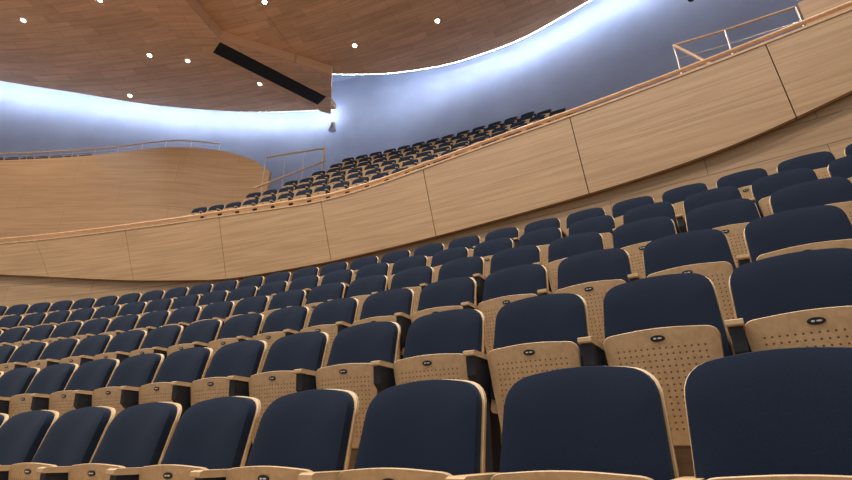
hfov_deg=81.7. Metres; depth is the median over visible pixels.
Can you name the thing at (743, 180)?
seat
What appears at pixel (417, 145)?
seat
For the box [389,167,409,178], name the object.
seat
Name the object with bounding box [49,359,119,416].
seat
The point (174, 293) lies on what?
seat
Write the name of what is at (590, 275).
seat
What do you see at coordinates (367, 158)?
seat
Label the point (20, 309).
seat
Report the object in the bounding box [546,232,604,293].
seat
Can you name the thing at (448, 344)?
seat
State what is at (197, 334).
seat
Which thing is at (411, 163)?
seat
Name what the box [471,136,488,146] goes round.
seat
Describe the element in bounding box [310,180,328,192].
seat
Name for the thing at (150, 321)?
seat
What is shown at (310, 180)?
seat
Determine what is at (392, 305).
seat
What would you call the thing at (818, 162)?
seat
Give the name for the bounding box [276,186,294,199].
seat
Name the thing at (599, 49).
wall
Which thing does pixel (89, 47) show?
ceiling
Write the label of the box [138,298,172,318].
seat
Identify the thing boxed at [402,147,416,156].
seat
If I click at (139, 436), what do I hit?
seat
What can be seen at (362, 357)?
seat
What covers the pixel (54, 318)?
seat
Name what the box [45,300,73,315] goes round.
seat
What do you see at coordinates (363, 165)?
seat
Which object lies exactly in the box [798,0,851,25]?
wall
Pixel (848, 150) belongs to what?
seat
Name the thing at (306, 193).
seat
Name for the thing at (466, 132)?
seat
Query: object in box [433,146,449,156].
seat
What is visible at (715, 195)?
seat
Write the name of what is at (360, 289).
seat
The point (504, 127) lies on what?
seat
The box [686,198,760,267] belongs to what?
seat
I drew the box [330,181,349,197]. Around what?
seat
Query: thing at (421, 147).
seat
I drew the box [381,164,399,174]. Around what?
seat
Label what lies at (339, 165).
seat
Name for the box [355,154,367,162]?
seat
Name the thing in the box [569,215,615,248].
seat
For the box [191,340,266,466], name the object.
seat
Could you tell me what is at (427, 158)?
seat
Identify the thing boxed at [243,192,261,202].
seat
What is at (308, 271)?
seat
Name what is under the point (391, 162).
seat
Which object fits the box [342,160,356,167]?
seat
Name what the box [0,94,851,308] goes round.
wall
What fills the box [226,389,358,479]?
seat
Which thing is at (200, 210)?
seat
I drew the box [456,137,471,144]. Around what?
seat
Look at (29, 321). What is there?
seat
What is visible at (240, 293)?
seat
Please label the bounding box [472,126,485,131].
seat
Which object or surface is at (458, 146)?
seat
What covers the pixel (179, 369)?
seat
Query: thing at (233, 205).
seat
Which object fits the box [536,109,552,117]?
seat
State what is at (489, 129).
seat
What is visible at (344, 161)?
seat
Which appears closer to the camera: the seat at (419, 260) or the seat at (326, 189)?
the seat at (419, 260)
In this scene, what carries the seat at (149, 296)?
on the floor
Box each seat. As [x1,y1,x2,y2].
[0,304,29,319]
[0,306,8,315]
[0,315,23,331]
[0,327,29,345]
[0,342,47,373]
[0,345,17,363]
[0,367,39,413]
[0,410,58,479]
[0,413,8,426]
[8,363,77,418]
[8,406,115,479]
[11,313,47,328]
[13,325,55,347]
[22,302,51,316]
[27,338,79,370]
[36,310,71,326]
[40,322,83,344]
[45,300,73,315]
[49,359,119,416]
[59,334,112,367]
[60,308,95,324]
[67,298,96,313]
[68,402,181,479]
[69,318,111,340]
[84,305,120,323]
[92,353,163,417]
[93,296,118,310]
[93,330,146,363]
[98,315,139,338]
[111,302,146,321]
[116,293,141,309]
[129,310,170,335]
[129,325,182,360]
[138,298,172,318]
[139,290,164,304]
[139,347,212,419]
[139,396,260,479]
[160,306,201,341]
[164,287,188,307]
[166,294,199,323]
[167,320,221,374]
[187,207,207,219]
[188,284,212,305]
[191,301,234,338]
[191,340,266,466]
[198,290,227,318]
[205,204,224,217]
[207,313,263,367]
[212,280,238,300]
[222,202,241,214]
[224,296,268,333]
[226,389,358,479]
[227,286,257,315]
[238,276,263,295]
[239,199,259,212]
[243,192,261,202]
[249,332,329,444]
[252,306,309,372]
[257,196,276,209]
[257,281,287,310]
[259,189,277,202]
[259,272,290,288]
[260,289,305,332]
[274,192,294,207]
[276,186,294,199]
[281,180,298,189]
[286,267,318,290]
[288,275,319,305]
[293,183,310,196]
[293,189,312,204]
[297,177,313,186]
[299,298,358,367]
[304,283,345,327]
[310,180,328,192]
[311,171,325,180]
[311,185,331,201]
[313,174,329,183]
[316,321,400,447]
[318,262,347,285]
[321,269,353,297]
[325,168,340,177]
[327,176,345,188]
[328,163,342,170]
[329,171,345,182]
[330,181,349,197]
[338,379,497,479]
[341,157,353,165]
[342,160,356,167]
[342,164,355,173]
[345,167,362,179]
[345,172,363,184]
[346,275,387,320]
[349,177,369,191]
[350,256,378,281]
[352,288,414,359]
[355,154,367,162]
[355,263,389,289]
[357,157,371,165]
[357,161,371,170]
[362,164,379,175]
[363,168,381,180]
[369,152,381,159]
[369,172,389,185]
[372,154,386,163]
[373,158,386,167]
[380,160,396,171]
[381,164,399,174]
[381,250,410,275]
[383,148,395,156]
[387,150,401,160]
[387,255,427,289]
[388,154,403,162]
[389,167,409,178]
[390,266,433,313]
[394,309,500,472]
[397,145,409,152]
[397,156,413,167]
[401,159,418,170]
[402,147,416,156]
[405,150,419,158]
[411,277,485,353]
[412,142,424,149]
[413,243,444,266]
[416,151,431,162]
[418,143,432,152]
[419,154,438,163]
[421,146,436,154]
[426,138,439,145]
[431,247,468,282]
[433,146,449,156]
[434,139,448,148]
[438,141,453,149]
[438,256,485,305]
[441,134,454,141]
[441,149,456,156]
[448,235,480,256]
[450,135,464,144]
[452,141,468,153]
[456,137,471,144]
[457,130,469,136]
[461,144,478,152]
[467,130,481,139]
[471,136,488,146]
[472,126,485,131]
[473,132,490,138]
[473,237,512,277]
[478,264,552,353]
[484,125,498,135]
[485,227,518,246]
[487,245,543,275]
[487,293,605,431]
[488,121,501,127]
[491,126,508,134]
[491,130,507,138]
[491,366,704,479]
[501,120,515,129]
[504,116,518,122]
[509,121,526,130]
[511,124,527,131]
[518,115,533,123]
[519,227,561,266]
[521,111,536,117]
[524,218,565,237]
[529,115,546,123]
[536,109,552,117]
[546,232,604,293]
[549,108,567,120]
[555,248,641,343]
[566,207,605,235]
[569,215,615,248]
[603,273,749,445]
[612,196,654,227]
[613,216,676,278]
[623,202,686,233]
[643,229,750,343]
[662,183,708,227]
[683,186,754,217]
[684,347,851,479]
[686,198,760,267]
[716,168,767,198]
[729,248,851,351]
[743,205,851,261]
[751,168,817,216]
[769,177,851,223]
[777,151,835,178]
[827,154,851,182]
[844,144,851,155]
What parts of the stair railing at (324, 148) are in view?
rail, rail, post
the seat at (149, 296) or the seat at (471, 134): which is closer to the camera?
the seat at (149, 296)
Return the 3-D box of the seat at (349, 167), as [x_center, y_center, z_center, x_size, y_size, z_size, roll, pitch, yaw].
[-2.506,-2.071,15.754,0.577,0.930,0.374,-8,-25,18]
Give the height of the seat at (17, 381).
0.930 m
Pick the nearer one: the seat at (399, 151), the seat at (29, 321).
the seat at (29, 321)
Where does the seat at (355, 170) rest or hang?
on the floor
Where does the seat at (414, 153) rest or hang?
on the floor
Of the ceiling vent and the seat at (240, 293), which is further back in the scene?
the ceiling vent
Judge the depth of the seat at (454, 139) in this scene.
15.70 m
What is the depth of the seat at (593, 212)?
6.13 m
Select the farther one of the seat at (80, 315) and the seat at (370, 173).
the seat at (370, 173)
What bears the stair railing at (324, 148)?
on the stair
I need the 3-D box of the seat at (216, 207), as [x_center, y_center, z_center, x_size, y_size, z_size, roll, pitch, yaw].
[-5.866,-0.619,13.566,0.577,0.930,0.374,-7,-24,15]
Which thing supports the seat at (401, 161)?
on the floor
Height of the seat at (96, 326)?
0.930 m
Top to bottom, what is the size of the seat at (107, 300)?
0.930 m
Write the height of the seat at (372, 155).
0.930 m
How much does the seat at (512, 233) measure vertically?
0.930 m
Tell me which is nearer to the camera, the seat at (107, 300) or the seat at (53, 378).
the seat at (53, 378)
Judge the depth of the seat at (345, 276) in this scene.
6.61 m
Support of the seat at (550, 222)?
on the floor
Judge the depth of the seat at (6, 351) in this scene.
6.16 m
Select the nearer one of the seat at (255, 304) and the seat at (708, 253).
the seat at (708, 253)
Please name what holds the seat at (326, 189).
on the floor
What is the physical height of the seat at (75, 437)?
0.930 m
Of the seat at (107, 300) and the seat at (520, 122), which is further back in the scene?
the seat at (520, 122)
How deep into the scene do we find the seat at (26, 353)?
5.97 m
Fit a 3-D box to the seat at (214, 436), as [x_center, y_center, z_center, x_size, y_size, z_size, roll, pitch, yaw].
[-0.999,1.121,2.057,0.578,0.930,0.374,-13,-27,27]
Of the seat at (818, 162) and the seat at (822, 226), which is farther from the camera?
the seat at (818, 162)
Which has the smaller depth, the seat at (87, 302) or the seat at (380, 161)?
the seat at (87, 302)
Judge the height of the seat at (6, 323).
0.930 m
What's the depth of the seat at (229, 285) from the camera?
8.60 m
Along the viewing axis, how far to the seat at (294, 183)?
15.38 m
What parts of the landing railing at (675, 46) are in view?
post, stair rail, post, rail, rail, post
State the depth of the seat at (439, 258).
5.91 m
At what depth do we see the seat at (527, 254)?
4.55 m
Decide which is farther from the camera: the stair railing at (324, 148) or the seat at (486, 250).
the stair railing at (324, 148)
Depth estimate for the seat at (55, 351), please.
5.78 m
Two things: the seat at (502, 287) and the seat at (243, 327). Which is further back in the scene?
the seat at (243, 327)
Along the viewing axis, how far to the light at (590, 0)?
17.73 m
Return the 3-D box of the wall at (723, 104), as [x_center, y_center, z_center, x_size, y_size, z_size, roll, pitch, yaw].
[-5.026,-0.395,8.590,28.744,1.643,3.262,-8,-25,18]
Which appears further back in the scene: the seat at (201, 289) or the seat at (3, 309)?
the seat at (3, 309)
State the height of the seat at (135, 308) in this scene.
0.930 m
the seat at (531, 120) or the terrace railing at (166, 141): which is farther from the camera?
the terrace railing at (166, 141)
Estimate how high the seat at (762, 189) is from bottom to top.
0.930 m
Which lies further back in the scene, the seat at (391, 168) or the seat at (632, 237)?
the seat at (391, 168)
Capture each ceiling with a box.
[0,0,589,111]
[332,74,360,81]
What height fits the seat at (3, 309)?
0.930 m
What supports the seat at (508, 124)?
on the floor
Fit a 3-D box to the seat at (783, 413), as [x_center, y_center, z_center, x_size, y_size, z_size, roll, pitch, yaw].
[0.870,0.659,0.998,0.577,0.930,0.374,-15,-28,31]
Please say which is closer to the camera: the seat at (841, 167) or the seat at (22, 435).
the seat at (22, 435)
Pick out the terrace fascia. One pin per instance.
(61, 194)
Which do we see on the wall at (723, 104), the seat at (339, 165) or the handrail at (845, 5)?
the handrail at (845, 5)
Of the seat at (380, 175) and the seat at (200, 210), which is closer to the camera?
the seat at (380, 175)
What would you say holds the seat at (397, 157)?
on the floor
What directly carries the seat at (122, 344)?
on the floor
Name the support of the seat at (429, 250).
on the floor
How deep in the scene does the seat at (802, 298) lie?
1.90 m
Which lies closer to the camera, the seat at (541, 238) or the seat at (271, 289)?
the seat at (541, 238)
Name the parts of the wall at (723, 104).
panel, panel, panel, panel, panel, panel, panel, panel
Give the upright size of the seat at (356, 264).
0.930 m
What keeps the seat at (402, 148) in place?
on the floor
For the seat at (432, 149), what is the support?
on the floor
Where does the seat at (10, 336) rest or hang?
on the floor
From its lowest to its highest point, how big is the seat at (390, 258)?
0.930 m
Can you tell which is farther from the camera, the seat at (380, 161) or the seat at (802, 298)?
the seat at (380, 161)
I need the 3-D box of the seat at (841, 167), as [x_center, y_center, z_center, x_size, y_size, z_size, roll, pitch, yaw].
[3.566,-0.357,3.818,0.578,0.930,0.374,-16,-28,32]
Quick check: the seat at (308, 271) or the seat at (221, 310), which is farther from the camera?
the seat at (308, 271)
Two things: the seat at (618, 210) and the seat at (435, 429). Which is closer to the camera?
the seat at (435, 429)
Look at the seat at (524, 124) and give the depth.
12.87 m
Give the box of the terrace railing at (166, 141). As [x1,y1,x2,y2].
[0,140,219,159]
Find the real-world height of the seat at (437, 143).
0.930 m
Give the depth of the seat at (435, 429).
1.68 m
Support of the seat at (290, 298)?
on the floor
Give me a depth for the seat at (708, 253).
2.93 m
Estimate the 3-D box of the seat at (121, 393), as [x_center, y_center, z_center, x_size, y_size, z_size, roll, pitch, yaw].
[-2.367,1.315,3.789,0.577,0.930,0.374,-11,-26,24]
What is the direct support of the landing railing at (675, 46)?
on the floor
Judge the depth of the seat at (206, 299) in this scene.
7.46 m
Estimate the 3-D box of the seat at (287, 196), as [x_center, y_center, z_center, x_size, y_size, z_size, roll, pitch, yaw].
[-3.741,-0.891,12.941,0.577,0.930,0.374,-8,-25,18]
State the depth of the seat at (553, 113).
13.39 m
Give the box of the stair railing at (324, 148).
[253,147,325,192]
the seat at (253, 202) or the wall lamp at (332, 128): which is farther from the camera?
the wall lamp at (332, 128)
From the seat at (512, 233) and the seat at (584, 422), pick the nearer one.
the seat at (584, 422)
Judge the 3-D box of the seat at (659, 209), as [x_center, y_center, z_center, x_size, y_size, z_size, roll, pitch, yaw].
[2.179,0.017,4.677,0.577,0.930,0.374,-14,-27,30]
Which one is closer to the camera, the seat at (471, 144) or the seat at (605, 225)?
the seat at (605, 225)
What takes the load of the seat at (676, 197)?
on the floor
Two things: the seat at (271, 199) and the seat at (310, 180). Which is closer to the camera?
the seat at (271, 199)
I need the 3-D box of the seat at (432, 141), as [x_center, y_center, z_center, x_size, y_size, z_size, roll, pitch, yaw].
[0.234,-3.165,16.921,0.578,0.930,0.374,-10,-25,21]
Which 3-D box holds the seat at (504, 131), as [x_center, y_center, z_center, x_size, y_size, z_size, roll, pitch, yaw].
[1.935,-2.526,12.870,0.577,0.930,0.374,-12,-26,25]
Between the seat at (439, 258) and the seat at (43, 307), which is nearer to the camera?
the seat at (439, 258)
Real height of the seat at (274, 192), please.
0.930 m
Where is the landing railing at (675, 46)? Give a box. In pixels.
[672,6,804,73]
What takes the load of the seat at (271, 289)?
on the floor
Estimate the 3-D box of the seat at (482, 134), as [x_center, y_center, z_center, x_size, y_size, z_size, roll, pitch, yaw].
[1.594,-2.772,14.144,0.577,0.930,0.374,-11,-26,24]
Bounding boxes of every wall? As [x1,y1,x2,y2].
[0,0,802,190]
[0,7,851,280]
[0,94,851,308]
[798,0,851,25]
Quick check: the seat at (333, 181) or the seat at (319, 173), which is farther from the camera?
the seat at (319, 173)
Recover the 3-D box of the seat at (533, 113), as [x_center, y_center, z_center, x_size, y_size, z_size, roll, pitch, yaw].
[3.256,-3.741,15.601,0.577,0.930,0.374,-12,-26,25]
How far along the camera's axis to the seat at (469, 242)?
6.85 m
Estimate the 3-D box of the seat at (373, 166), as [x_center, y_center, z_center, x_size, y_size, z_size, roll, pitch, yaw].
[-1.614,-1.876,14.361,0.577,0.930,0.374,-9,-25,20]
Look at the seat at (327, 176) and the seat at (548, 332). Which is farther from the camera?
the seat at (327, 176)
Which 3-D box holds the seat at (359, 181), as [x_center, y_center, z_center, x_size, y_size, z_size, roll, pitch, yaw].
[-1.659,-1.212,12.205,0.578,0.930,0.374,-9,-25,20]
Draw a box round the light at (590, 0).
[340,0,590,74]
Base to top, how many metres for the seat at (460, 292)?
0.930 m
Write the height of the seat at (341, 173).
0.930 m
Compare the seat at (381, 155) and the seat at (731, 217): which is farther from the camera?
the seat at (381, 155)
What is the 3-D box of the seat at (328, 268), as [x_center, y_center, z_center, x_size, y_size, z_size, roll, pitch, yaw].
[-1.476,0.731,7.600,0.578,0.930,0.374,-10,-26,23]
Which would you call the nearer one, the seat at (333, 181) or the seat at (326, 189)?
the seat at (326, 189)
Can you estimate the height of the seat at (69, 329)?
0.930 m
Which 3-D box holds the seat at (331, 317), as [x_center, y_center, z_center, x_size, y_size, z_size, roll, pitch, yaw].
[-0.831,0.900,4.126,0.577,0.930,0.374,-12,-26,26]
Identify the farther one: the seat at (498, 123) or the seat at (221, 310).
the seat at (498, 123)
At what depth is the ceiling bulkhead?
17.27 m
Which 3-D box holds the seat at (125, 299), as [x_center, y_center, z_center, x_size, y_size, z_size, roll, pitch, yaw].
[-5.623,1.385,9.102,0.577,0.930,0.374,-8,-25,17]
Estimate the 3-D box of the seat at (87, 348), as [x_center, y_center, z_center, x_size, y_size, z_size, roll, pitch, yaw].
[-3.847,1.476,5.447,0.578,0.930,0.374,-10,-25,21]
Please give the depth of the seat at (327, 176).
15.06 m
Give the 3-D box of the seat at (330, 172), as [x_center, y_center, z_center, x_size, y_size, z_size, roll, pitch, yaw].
[-3.032,-1.995,15.926,0.577,0.930,0.374,-8,-25,18]
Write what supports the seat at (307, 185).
on the floor
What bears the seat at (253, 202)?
on the floor
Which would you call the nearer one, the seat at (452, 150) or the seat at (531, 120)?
the seat at (452, 150)
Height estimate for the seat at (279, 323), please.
0.930 m
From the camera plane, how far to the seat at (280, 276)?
8.22 m
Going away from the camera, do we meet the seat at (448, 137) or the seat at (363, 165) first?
the seat at (363, 165)
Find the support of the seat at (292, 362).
on the floor
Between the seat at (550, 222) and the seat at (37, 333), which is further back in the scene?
the seat at (37, 333)
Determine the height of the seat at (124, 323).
0.930 m
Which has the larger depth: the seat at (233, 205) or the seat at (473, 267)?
the seat at (233, 205)
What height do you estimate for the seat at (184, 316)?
0.930 m
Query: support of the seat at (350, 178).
on the floor
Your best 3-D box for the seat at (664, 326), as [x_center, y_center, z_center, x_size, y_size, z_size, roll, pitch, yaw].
[1.022,0.545,2.024,0.578,0.930,0.374,-15,-28,30]
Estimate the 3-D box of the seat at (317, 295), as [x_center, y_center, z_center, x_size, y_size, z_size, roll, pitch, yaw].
[-1.149,0.870,5.345,0.578,0.930,0.374,-11,-26,24]
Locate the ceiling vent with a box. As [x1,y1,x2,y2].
[213,42,325,104]
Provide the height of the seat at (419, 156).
0.930 m
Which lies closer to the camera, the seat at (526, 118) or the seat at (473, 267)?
the seat at (473, 267)
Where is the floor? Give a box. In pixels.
[348,427,693,476]
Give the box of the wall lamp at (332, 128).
[328,121,335,132]
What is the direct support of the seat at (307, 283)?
on the floor
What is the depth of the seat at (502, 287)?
3.48 m
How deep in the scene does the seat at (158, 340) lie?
5.18 m
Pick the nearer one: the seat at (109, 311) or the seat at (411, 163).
the seat at (109, 311)
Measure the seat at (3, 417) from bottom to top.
0.930 m
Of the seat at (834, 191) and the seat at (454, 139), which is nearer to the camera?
the seat at (834, 191)
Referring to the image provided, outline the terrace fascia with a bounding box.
[0,147,271,242]
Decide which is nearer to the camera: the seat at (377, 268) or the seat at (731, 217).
the seat at (731, 217)
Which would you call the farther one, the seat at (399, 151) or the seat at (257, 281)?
the seat at (399, 151)
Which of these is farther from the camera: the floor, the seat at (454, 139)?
the seat at (454, 139)
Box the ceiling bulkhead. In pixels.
[130,0,332,113]
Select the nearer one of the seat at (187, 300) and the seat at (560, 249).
the seat at (560, 249)
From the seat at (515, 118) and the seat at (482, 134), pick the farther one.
the seat at (515, 118)
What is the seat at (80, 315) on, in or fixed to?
on the floor
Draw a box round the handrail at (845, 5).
[0,1,851,239]
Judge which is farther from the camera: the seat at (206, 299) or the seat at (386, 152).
the seat at (386, 152)
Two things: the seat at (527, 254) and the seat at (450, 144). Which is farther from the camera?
the seat at (450, 144)
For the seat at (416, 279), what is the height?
0.930 m
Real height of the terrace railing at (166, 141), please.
0.906 m

